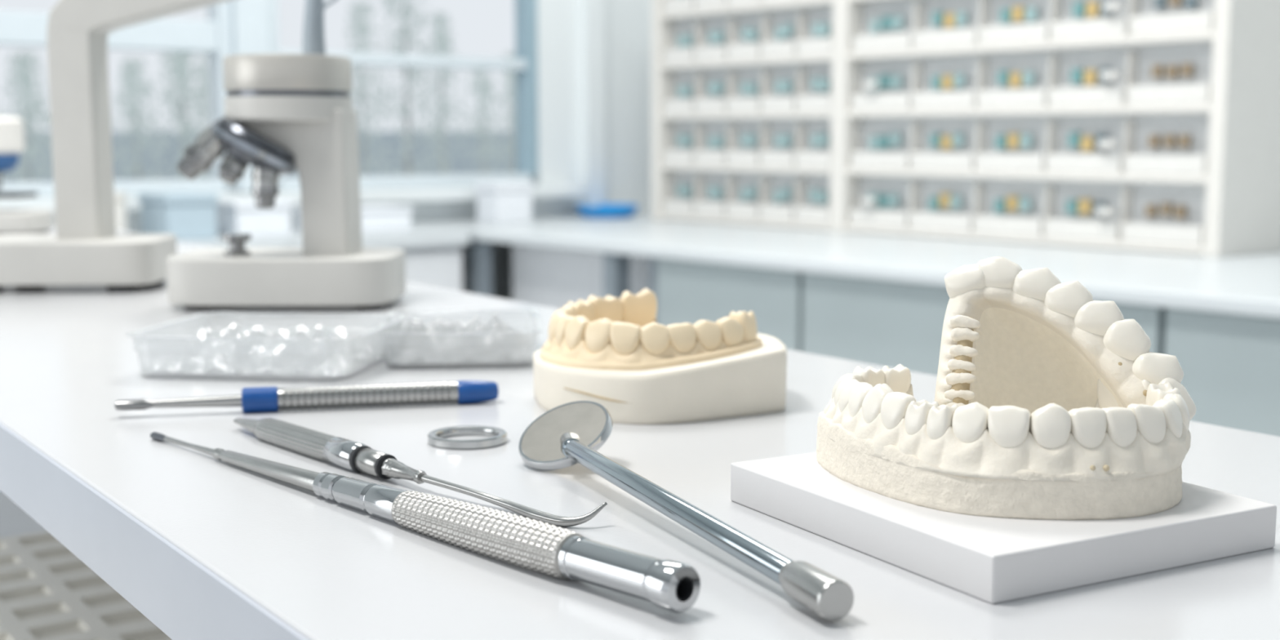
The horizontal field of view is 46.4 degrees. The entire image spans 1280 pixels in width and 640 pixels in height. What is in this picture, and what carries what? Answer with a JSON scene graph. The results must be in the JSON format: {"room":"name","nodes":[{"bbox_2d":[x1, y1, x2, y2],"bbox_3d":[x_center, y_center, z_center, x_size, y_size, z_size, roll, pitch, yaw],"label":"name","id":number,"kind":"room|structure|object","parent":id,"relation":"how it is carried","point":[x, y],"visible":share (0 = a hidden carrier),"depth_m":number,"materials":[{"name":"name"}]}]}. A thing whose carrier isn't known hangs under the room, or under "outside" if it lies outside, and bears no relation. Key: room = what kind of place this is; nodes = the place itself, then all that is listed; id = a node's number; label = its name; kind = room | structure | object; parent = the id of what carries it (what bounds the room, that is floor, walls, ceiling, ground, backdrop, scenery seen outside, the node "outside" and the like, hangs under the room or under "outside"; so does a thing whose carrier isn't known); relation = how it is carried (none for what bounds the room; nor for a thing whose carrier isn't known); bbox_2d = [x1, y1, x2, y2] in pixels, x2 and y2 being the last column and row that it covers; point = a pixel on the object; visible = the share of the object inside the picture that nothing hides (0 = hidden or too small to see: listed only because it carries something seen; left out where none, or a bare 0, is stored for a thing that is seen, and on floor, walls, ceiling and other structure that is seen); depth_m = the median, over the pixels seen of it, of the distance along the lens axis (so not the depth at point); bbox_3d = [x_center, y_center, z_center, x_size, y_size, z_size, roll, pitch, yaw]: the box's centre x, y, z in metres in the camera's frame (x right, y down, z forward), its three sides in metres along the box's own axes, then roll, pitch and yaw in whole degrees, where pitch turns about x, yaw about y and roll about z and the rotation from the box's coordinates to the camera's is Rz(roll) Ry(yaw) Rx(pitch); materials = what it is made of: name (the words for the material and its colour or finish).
{"room":"dental laboratory","nodes":[
{"label":"dental laboratory","id":0,"kind":"room"},
{"bbox_2d":[0,531,172,639],"bbox_3d":[-0.349,0.202,0.738,0.275,0.048,0.570,-5,8,-35],"label":"tray","id":1,"kind":"object","parent":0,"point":[47,593],"visible":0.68,"depth_m":0.88,"materials":[{"name":"beige plastic"}]},
{"bbox_2d":[0,185,539,300],"bbox_3d":[-1.195,0.142,3.122,2.340,0.800,0.100,-6,9,-39],"label":"wall","id":2,"kind":"structure","parent":0,"point":[450,211],"depth_m":3.63,"materials":[{"name":"white paint"}]},
{"bbox_2d":[0,0,236,198],"bbox_3d":[-1.281,-0.888,2.899,0.985,1.300,0.060,-6,9,-39],"label":"window","id":3,"kind":"structure","parent":2,"relation":"attached to","point":[213,36],"depth_m":3.15,"materials":[{"name":"paint"}]},
{"bbox_2d":[230,0,270,192],"bbox_3d":[-0.864,-0.929,3.228,0.080,1.300,0.090,-6,9,-39],"label":"trim","id":4,"kind":"structure","parent":2,"relation":"attached to","point":[250,19],"depth_m":3.23,"materials":[{"name":"paint"}]},
{"bbox_2d":[0,185,584,213],"bbox_3d":[-1.105,-0.235,3.045,2.440,0.028,0.060,-6,9,-39],"label":"trim","id":5,"kind":"structure","parent":2,"relation":"attached to","point":[367,197],"depth_m":3.44,"materials":[{"name":"white paint"}]},
{"bbox_2d":[268,0,538,191],"bbox_3d":[-0.555,-0.960,3.483,0.725,1.300,0.060,-6,9,-39],"label":"window","id":6,"kind":"structure","parent":2,"relation":"attached to","point":[525,66],"depth_m":3.67,"materials":[{"name":"clear glass"},{"name":"painted frame"}]},
{"bbox_2d":[537,0,650,217],"bbox_3d":[-0.109,-0.905,3.861,0.430,2.700,0.130,-6,9,-39],"label":"wall","id":7,"kind":"structure","parent":0,"point":[628,22],"depth_m":3.83,"materials":[{"name":"white paint"}]},
{"bbox_3d":[-0.410,0.917,0.290,8.110,0.050,8.066,0,7,0],"label":"floor","id":8,"kind":"structure","parent":0,"visible":0},
{"bbox_2d":[178,230,288,248],"bbox_3d":[-0.971,0.196,3.011,0.418,0.720,0.358,-6,9,-39],"label":"base cabinet","id":9,"kind":"object","parent":8,"relation":"on","point":[261,241],"visible":0.02,"depth_m":2.92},
{"bbox_2d":[114,191,128,231],"bbox_3d":[-1.029,-0.200,2.890,0.072,0.095,0.072,0,7,0],"label":"jar","id":10,"kind":"object","parent":9,"relation":"on","point":[121,210],"visible":0.28,"depth_m":2.87,"materials":[{"name":"beige plastic"}]},
{"bbox_2d":[137,191,217,240],"bbox_3d":[-0.921,-0.208,2.978,0.108,0.090,0.148,-6,9,-39],"label":"storage box","id":11,"kind":"object","parent":9,"relation":"on","point":[188,215],"visible":0.91,"depth_m":2.93,"materials":[{"name":"plastic"}]},
{"bbox_2d":[213,200,293,236],"bbox_3d":[-0.796,-0.210,3.079,0.128,0.070,0.108,-6,9,-39],"label":"storage box","id":12,"kind":"object","parent":9,"relation":"on","point":[239,216],"visible":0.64,"depth_m":3.04,"materials":[{"name":"white plastic"}]},
{"bbox_2d":[265,226,469,291],"bbox_3d":[-0.644,0.164,3.274,0.418,0.720,0.358,-6,9,-39],"label":"base cabinet","id":13,"kind":"object","parent":8,"relation":"on","point":[433,255],"visible":0.07,"depth_m":3.19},
{"bbox_2d":[292,204,413,231],"bbox_3d":[-0.623,-0.221,3.246,0.228,0.050,0.128,-6,9,-39],"label":"storage box","id":14,"kind":"object","parent":13,"relation":"on","point":[374,217],"visible":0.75,"depth_m":3.23,"materials":[{"name":"white plastic"}]},
{"bbox_2d":[0,225,1279,639],"bbox_3d":[-0.299,0.408,0.945,0.582,0.800,2.500,-5,8,-35],"label":"lab table","id":15,"kind":"object","parent":8,"relation":"on","point":[204,547],"visible":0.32,"depth_m":0.49,"materials":[{"name":"white laminate"}]},
{"bbox_2d":[0,490,47,537],"bbox_3d":[-0.308,0.216,0.915,0.560,0.020,2.340,-5,8,-35],"label":"shelf","id":16,"kind":"object","parent":15,"relation":"attached to","point":[14,521],"depth_m":1.23,"materials":[{"name":"white"}]},
{"bbox_2d":[0,116,53,235],"bbox_3d":[-0.800,-0.179,1.852,0.124,0.145,0.100,0,7,0],"label":"microscope","id":17,"kind":"object","parent":15,"relation":"on","point":[12,221],"visible":0.99,"depth_m":1.83,"materials":[{"name":"white plastic"}]},
{"bbox_2d":[0,0,231,293],"bbox_3d":[-0.422,-0.159,1.190,0.223,0.267,0.109,0,7,0],"label":"stand","id":18,"kind":"object","parent":15,"relation":"on","point":[86,248],"visible":0.97,"depth_m":1.17,"materials":[{"name":"white plastic"}]},
{"bbox_2d":[125,311,408,382],"bbox_3d":[-0.193,0.013,0.787,0.123,0.023,0.110,1,7,8],"label":"plastic tray","id":19,"kind":"object","parent":15,"relation":"on","point":[223,345],"visible":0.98,"depth_m":0.74,"materials":[{"name":"plastic"}]},
{"bbox_2d":[166,0,405,310],"bbox_3d":[-0.254,-0.143,1.070,0.160,0.264,0.112,0,7,0],"label":"microscope","id":20,"kind":"object","parent":15,"relation":"on","point":[285,113],"visible":1,"depth_m":1.03,"materials":[{"name":"white plastic"}]},
{"bbox_2d":[114,380,498,413],"bbox_3d":[-0.145,0.035,0.663,0.166,0.011,0.011,-2,7,-13],"label":"instrument","id":21,"kind":"object","parent":15,"relation":"on","point":[252,399],"visible":1,"depth_m":0.66,"materials":[{"name":"metal"}]},
{"bbox_2d":[233,417,607,526],"bbox_3d":[-0.094,0.051,0.537,0.017,0.011,0.222,-7,10,-44],"label":"dental scaler","id":22,"kind":"object","parent":15,"relation":"on","point":[338,451],"visible":1,"depth_m":0.54,"materials":[{"name":"metal"}]},
{"bbox_2d":[150,431,700,613],"bbox_3d":[-0.092,0.055,0.487,0.014,0.015,0.306,-6,9,-42],"label":"instrument","id":23,"kind":"object","parent":15,"relation":"on","point":[673,586],"visible":1,"depth_m":0.42,"materials":[{"name":"metal"}]},
{"bbox_2d":[377,308,542,369],"bbox_3d":[-0.099,0.009,0.825,0.087,0.021,0.110,-1,7,-6],"label":"plastic tray","id":24,"kind":"object","parent":15,"relation":"on","point":[453,339],"visible":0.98,"depth_m":0.78,"materials":[{"name":"plastic"}]},
{"bbox_2d":[427,425,506,449],"bbox_3d":[-0.069,0.046,0.593,0.031,0.004,0.031,0,7,0],"label":"metal ring","id":25,"kind":"object","parent":15,"relation":"on","point":[436,437],"visible":1,"depth_m":0.59,"materials":[{"name":"grey metal"}]},
{"bbox_2d":[533,288,786,424],"bbox_3d":[0.008,0.014,0.689,0.116,0.046,0.128,0,7,0],"label":"dental cast","id":26,"kind":"object","parent":15,"relation":"on","point":[610,352],"visible":1,"depth_m":0.64,"materials":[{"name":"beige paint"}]},
{"bbox_2d":[518,400,853,621],"bbox_3d":[0.012,0.052,0.471,0.033,0.022,0.216,-3,8,-26],"label":"mirror","id":27,"kind":"object","parent":15,"relation":"on","point":[568,434],"visible":1,"depth_m":0.46,"materials":[{"name":"silver metal"}]},
{"bbox_2d":[521,402,605,461],"bbox_3d":[-0.028,0.042,0.551,0.032,0.019,0.032,0,7,0],"label":"mirror","id":28,"kind":"object","parent":27,"relation":"on","point":[548,437],"depth_m":0.55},
{"bbox_2d":[730,452,1276,604],"bbox_3d":[0.108,0.057,0.467,0.110,0.013,0.128,-4,8,-29],"label":"plinth","id":29,"kind":"object","parent":15,"relation":"on","point":[992,560],"visible":0.71,"depth_m":0.42,"materials":[{"name":"white plastic"}]},
{"bbox_2d":[816,364,1191,519],"bbox_3d":[0.113,0.034,0.469,0.108,0.033,0.102,0,7,0],"label":"dental cast","id":30,"kind":"object","parent":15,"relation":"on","point":[1106,460],"visible":1,"depth_m":0.43,"materials":[{"name":"paint"}]},
{"bbox_2d":[934,256,1196,420],"bbox_3d":[0.135,0.007,0.484,0.081,0.054,0.050,1,7,8],"label":"palate cast","id":31,"kind":"object","parent":30,"relation":"on","point":[1029,340],"visible":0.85,"depth_m":0.48,"materials":[{"name":"white paint"}]},
{"bbox_2d":[657,257,803,351],"bbox_3d":[0.440,0.215,2.948,0.748,0.697,0.380,-6,9,-39],"label":"base cabinet","id":32,"kind":"object","parent":8,"relation":"on","point":[691,292],"visible":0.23,"depth_m":2.66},
{"bbox_2d":[411,213,1279,322],"bbox_3d":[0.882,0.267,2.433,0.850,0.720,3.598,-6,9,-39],"label":"countertop","id":33,"kind":"structure","parent":32,"relation":"on","point":[557,261],"depth_m":2.77,"materials":[{"name":"white laminate"}]},
{"bbox_2d":[474,181,533,223],"bbox_3d":[-0.322,-0.279,3.537,0.108,0.095,0.098,-6,9,-39],"label":"storage box","id":34,"kind":"object","parent":33,"relation":"on","point":[500,202],"visible":1,"depth_m":3.50,"materials":[{"name":"white plastic"}]},
{"bbox_2d":[576,204,639,217],"bbox_3d":[-0.083,-0.276,3.784,0.160,0.030,0.160,0,7,0],"label":"dish","id":35,"kind":"object","parent":33,"relation":"on","point":[602,211],"visible":1,"depth_m":3.73,"materials":[{"name":"plastic"}]},
{"bbox_2d":[650,0,1279,257],"bbox_3d":[0.579,-0.501,3.110,0.220,0.640,1.501,-6,9,-39],"label":"rack","id":36,"kind":"object","parent":33,"relation":"on","point":[1237,202],"depth_m":2.91,"materials":[{"name":"beige plastic"}]},
{"bbox_2d":[929,105,984,108],"bbox_3d":[0.614,-0.423,2.962,0.030,0.004,0.150,-6,9,-39],"label":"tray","id":37,"kind":"object","parent":36,"relation":"on","point":[931,106],"depth_m":2.93,"materials":[{"name":"white plastic"}]},
{"bbox_2d":[988,103,1049,107],"bbox_3d":[0.717,-0.407,2.836,0.030,0.004,0.150,-6,9,-39],"label":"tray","id":38,"kind":"object","parent":36,"relation":"on","point":[990,105],"depth_m":2.82,"materials":[{"name":"white plastic"}]},
{"bbox_2d":[1056,102,1127,106],"bbox_3d":[0.820,-0.392,2.709,0.030,0.004,0.150,-6,9,-39],"label":"tray","id":39,"kind":"object","parent":36,"relation":"on","point":[1058,104],"depth_m":2.69,"materials":[{"name":"white plastic"}]},
{"bbox_2d":[1141,102,1205,104],"bbox_3d":[0.923,-0.376,2.583,0.030,0.004,0.150,-6,9,-39],"label":"tray","id":40,"kind":"object","parent":36,"relation":"on","point":[1141,103],"depth_m":2.57,"materials":[{"name":"white plastic"}]},
{"bbox_2d":[802,272,1167,375],"bbox_3d":[0.776,0.266,2.538,0.748,0.697,0.675,-6,9,-39],"label":"base cabinet","id":41,"kind":"object","parent":8,"relation":"on","point":[875,322],"visible":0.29,"depth_m":2.39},
{"bbox_2d":[1164,307,1279,436],"bbox_3d":[1.213,0.331,2.002,0.748,0.697,0.705,-6,9,-39],"label":"base cabinet","id":42,"kind":"object","parent":8,"relation":"on","point":[1229,363],"visible":0.43,"depth_m":1.93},
{"label":"outside","id":43,"kind":"structure","parent":0,"visible":0},
{"label":"ground","id":44,"kind":"structure","parent":43,"visible":0},
{"bbox_2d":[0,48,53,182],"bbox_3d":[-9.839,-1.068,24.014,2.018,6.532,2.109,-2,7,-15],"label":"tree","id":45,"kind":"object","parent":44,"relation":"on","point":[25,73],"visible":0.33,"depth_m":23.73,"materials":[{"name":"grey plant"}]},
{"bbox_2d":[40,112,53,182],"bbox_3d":[-12.801,-2.490,33.899,2.213,6.955,2.314,-3,8,-23],"label":"tree","id":46,"kind":"object","parent":44,"relation":"on","point":[49,114],"visible":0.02,"depth_m":33.59,"materials":[{"name":"grey plant"}]},
{"bbox_2d":[111,56,173,180],"bbox_3d":[-10.033,-1.898,30.020,2.075,6.722,1.962,0,7,0],"label":"tree","id":47,"kind":"object","parent":44,"relation":"on","point":[132,72],"visible":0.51,"depth_m":29.64,"materials":[{"name":"grey plant"}]},
{"bbox_2d":[146,50,213,179],"bbox_3d":[-7.575,-1.456,25.034,2.007,7.054,2.116,5,8,35],"label":"tree","id":48,"kind":"object","parent":44,"relation":"on","point":[185,130],"visible":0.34,"depth_m":24.69,"materials":[{"name":"grey plant"}]},
{"bbox_2d":[189,52,213,178],"bbox_3d":[-9.804,-2.925,34.916,2.064,7.572,2.065,1,7,9],"label":"tree","id":49,"kind":"object","parent":44,"relation":"on","point":[206,68],"visible":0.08,"depth_m":34.45,"materials":[{"name":"grey plant"}]},
{"bbox_2d":[1,131,513,182],"bbox_3d":[-9.000,-3.373,47.945,34.000,5.300,3.000,-1,7,-6],"label":"building","id":50,"kind":"structure","parent":44,"relation":"on","point":[390,139],"depth_m":46.28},
{"bbox_2d":[344,0,396,176],"bbox_3d":[-4.960,-1.935,26.977,1.792,7.534,1.622,3,7,21],"label":"tree","id":51,"kind":"object","parent":44,"relation":"on","point":[357,21],"visible":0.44,"depth_m":26.61,"materials":[{"name":"grey plant"}]},
{"bbox_2d":[365,0,451,175],"bbox_3d":[-3.418,-1.648,21.975,1.686,8.177,1.640,3,8,22],"label":"tree","id":52,"kind":"object","parent":44,"relation":"on","point":[405,153],"visible":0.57,"depth_m":21.69,"materials":[{"name":"grey plant"}]},
{"bbox_2d":[412,10,474,174],"bbox_3d":[-4.230,-2.658,31.921,1.986,7.769,1.984,5,9,38],"label":"tree","id":53,"kind":"object","parent":44,"relation":"on","point":[439,42],"visible":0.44,"depth_m":31.60,"materials":[{"name":"grey plant"}]},
{"bbox_2d":[457,56,510,173],"bbox_3d":[-2.686,-1.301,26.053,1.526,6.500,1.513,0,7,0],"label":"tree","id":54,"kind":"object","parent":44,"relation":"on","point":[484,152],"visible":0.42,"depth_m":25.73,"materials":[{"name":"grey plant"}]},
{"bbox_2d":[489,51,516,173],"bbox_3d":[-2.984,-2.839,35.934,1.936,7.154,2.042,0,7,0],"label":"tree","id":55,"kind":"object","parent":44,"relation":"on","point":[513,121],"visible":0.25,"depth_m":35.61,"materials":[{"name":"grey plant"}]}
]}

